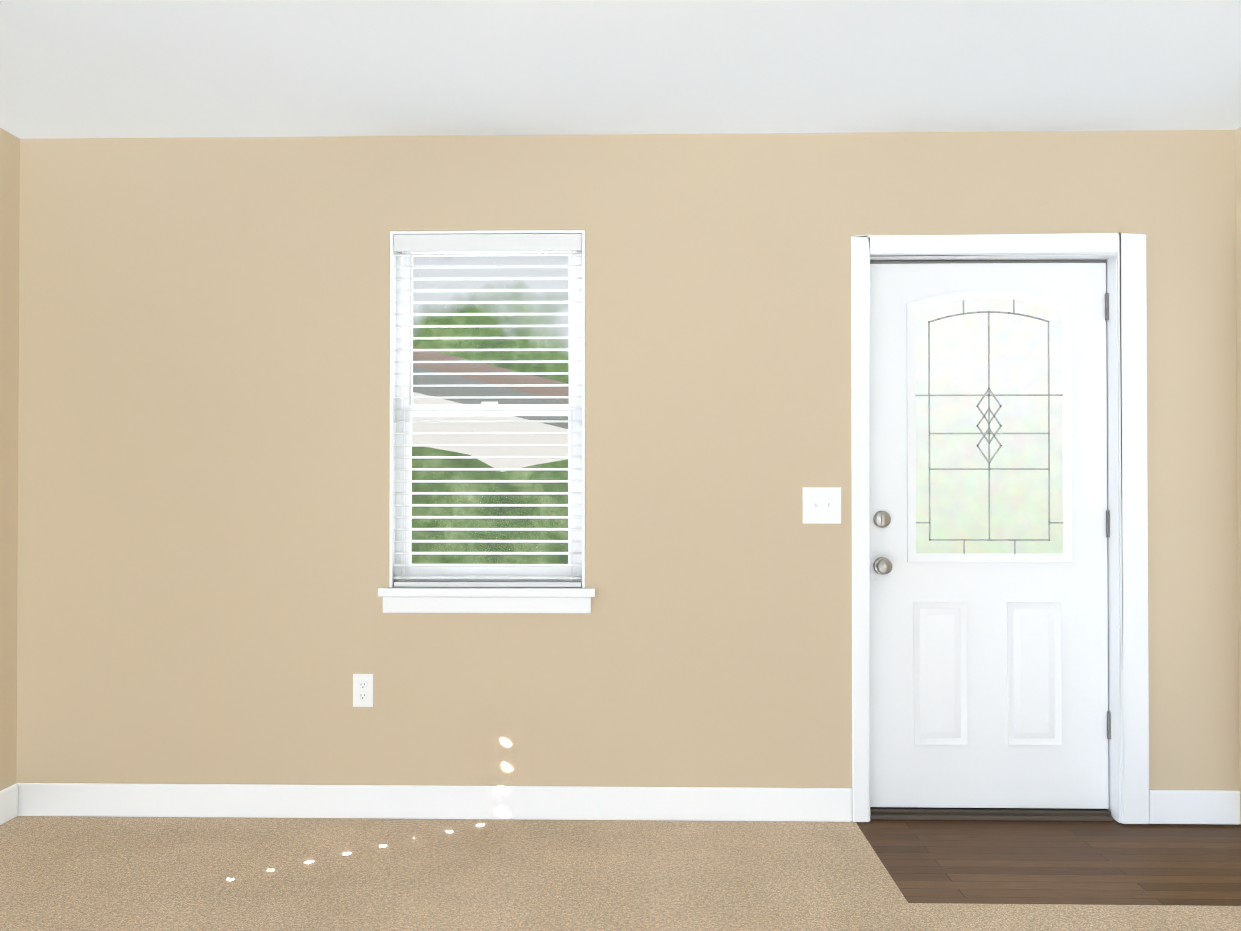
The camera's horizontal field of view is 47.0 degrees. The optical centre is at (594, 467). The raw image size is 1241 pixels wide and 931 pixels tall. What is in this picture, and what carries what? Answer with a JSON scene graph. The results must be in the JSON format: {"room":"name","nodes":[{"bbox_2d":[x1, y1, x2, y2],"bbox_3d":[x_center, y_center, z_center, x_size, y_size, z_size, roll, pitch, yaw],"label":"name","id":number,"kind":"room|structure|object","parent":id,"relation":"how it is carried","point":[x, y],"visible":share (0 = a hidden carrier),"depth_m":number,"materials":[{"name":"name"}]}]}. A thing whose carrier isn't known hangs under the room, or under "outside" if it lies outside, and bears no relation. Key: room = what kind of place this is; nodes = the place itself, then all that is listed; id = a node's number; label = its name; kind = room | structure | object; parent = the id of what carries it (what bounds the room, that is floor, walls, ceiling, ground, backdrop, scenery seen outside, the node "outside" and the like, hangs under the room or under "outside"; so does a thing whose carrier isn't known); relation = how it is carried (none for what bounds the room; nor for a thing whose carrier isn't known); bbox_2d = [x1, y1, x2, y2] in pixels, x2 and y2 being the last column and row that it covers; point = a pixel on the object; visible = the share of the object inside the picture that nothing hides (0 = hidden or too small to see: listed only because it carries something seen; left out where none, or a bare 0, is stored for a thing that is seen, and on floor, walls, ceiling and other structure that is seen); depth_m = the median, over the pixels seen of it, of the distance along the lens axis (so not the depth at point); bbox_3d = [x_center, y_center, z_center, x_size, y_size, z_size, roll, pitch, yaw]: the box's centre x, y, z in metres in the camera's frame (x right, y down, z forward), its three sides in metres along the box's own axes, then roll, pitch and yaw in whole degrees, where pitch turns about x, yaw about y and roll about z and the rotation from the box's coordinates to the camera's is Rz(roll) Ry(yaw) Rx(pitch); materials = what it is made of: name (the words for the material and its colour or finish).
{"room":"empty living room","nodes":[
{"label":"empty living room","id":0,"kind":"room"},
{"bbox_2d":[0,128,19,790],"bbox_3d":[-2.262,-0.015,1.708,0.160,2.440,6.890,0,-1,2],"label":"wall","id":1,"kind":"structure","parent":0,"point":[9,251],"depth_m":5.08,"materials":[{"name":"beige paint"}]},
{"bbox_2d":[0,784,17,824],"bbox_3d":[-2.173,1.147,1.763,0.014,0.118,6.716,0,-1,2],"label":"baseboard","id":2,"kind":"structure","parent":1,"relation":"attached to","point":[8,803],"depth_m":5.04,"materials":[{"name":"white wood"}]},
{"bbox_2d":[0,816,1240,930],"bbox_3d":[-0.011,1.235,1.704,4.660,0.060,7.050,0,-1,2],"label":"floor carpet","id":3,"kind":"object","parent":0,"point":[73,873],"visible":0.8,"depth_m":4.29,"materials":[{"name":"beige carpet"}]},
{"bbox_2d":[0,0,1240,138],"bbox_3d":[-0.011,-1.295,1.738,4.660,0.120,7.050,0,-1,2],"label":"ceiling","id":4,"kind":"structure","parent":0,"point":[173,68],"depth_m":4.29,"materials":[{"name":"paint"}]},
{"bbox_2d":[16,130,1238,790],"bbox_3d":[0.093,0.031,5.164,4.660,2.440,0.160,0,-1,2],"label":"wall","id":5,"kind":"structure","parent":0,"point":[204,466],"depth_m":5.09,"materials":[{"name":"beige paint"}]},
{"bbox_2d":[353,674,372,706],"bbox_3d":[-0.827,0.795,5.097,0.072,0.117,0.009,0,-1,2],"label":"electrical outlet","id":6,"kind":"object","parent":5,"relation":"attached to","point":[362,690],"visible":1,"depth_m":5.09,"materials":[{"name":"white plastic"}]},
{"bbox_2d":[378,587,594,612],"bbox_3d":[-0.384,0.474,5.110,0.773,0.088,0.100,0,-1,2],"label":"sill","id":7,"kind":"structure","parent":5,"relation":"attached to","point":[486,599],"depth_m":5.07,"materials":[{"name":"white wood"}]},
{"bbox_2d":[389,230,584,587],"bbox_3d":[-0.382,-0.209,5.179,0.701,1.278,0.154,0,-1,2],"label":"window","id":8,"kind":"structure","parent":5,"relation":"in","point":[406,247],"depth_m":5.12,"materials":[{"name":"white plastic"}]},
{"bbox_2d":[16,783,1240,824],"bbox_3d":[0.090,1.191,5.062,4.340,0.118,0.014,0,-1,2],"label":"baseboard","id":9,"kind":"structure","parent":5,"relation":"attached to","point":[530,802],"depth_m":5.07,"materials":[{"name":"white wood"}]},
{"bbox_2d":[802,487,840,523],"bbox_3d":[0.805,0.135,5.051,0.136,0.128,0.020,0,-1,2],"label":"light switch","id":10,"kind":"object","parent":5,"relation":"attached to","point":[821,505],"visible":1,"depth_m":5.05,"materials":[{"name":"white plastic"}]},
{"bbox_2d":[870,260,1110,808],"bbox_3d":[1.416,0.237,5.129,0.871,1.970,0.113,0,-1,2],"label":"entry door","id":11,"kind":"structure","parent":5,"relation":"in","point":[989,523],"depth_m":5.14,"materials":[{"name":"white wood"}]},
{"bbox_2d":[870,807,1112,820],"bbox_3d":[1.411,1.245,5.134,0.867,0.033,0.091,0,-1,2],"label":"sill","id":12,"kind":"structure","parent":5,"relation":"attached to","point":[1007,814],"depth_m":5.11,"materials":[{"name":"brown"}]},
{"bbox_2d":[851,233,1148,823],"bbox_3d":[1.428,0.213,5.122,1.034,2.075,0.195,0,-1,2],"label":"door frame","id":13,"kind":"structure","parent":5,"relation":"attached to","point":[1129,249],"depth_m":5.03,"materials":[{"name":"white wood"}]},
{"bbox_2d":[856,819,1240,905],"bbox_3d":[1.657,1.278,4.605,1.500,0.052,1.150,0,-1,2],"label":"floor","id":14,"kind":"structure","parent":0,"point":[1114,862],"depth_m":4.53,"materials":[{"name":"brown wood"}]},
{"bbox_2d":[1235,127,1240,824],"bbox_3d":[2.236,-0.017,1.574,0.160,2.440,6.890,0,-1,2],"label":"wall","id":15,"kind":"structure","parent":0,"point":[1238,214],"depth_m":5.00,"materials":[{"name":"beige paint"}]},
{"label":"outside","id":16,"kind":"structure","parent":0,"visible":0},
{"bbox_2d":[411,447,567,563],"bbox_3d":[-0.869,0.815,9.465,5.000,1.988,0.600,0,-1,2],"label":"tree","id":17,"kind":"object","parent":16,"point":[482,511],"depth_m":9.17,"materials":[{"name":"green plant"}]},
{"bbox_2d":[411,346,568,471],"bbox_3d":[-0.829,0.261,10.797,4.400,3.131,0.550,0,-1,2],"label":"house","id":18,"kind":"structure","parent":16,"point":[480,392],"depth_m":10.77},
{"bbox_2d":[413,256,568,383],"bbox_3d":[0.215,-2.154,12.273,18.000,11.000,0.001,0,-1,2],"label":"sky","id":19,"kind":"structure","parent":16,"point":[501,319],"depth_m":12.29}
]}

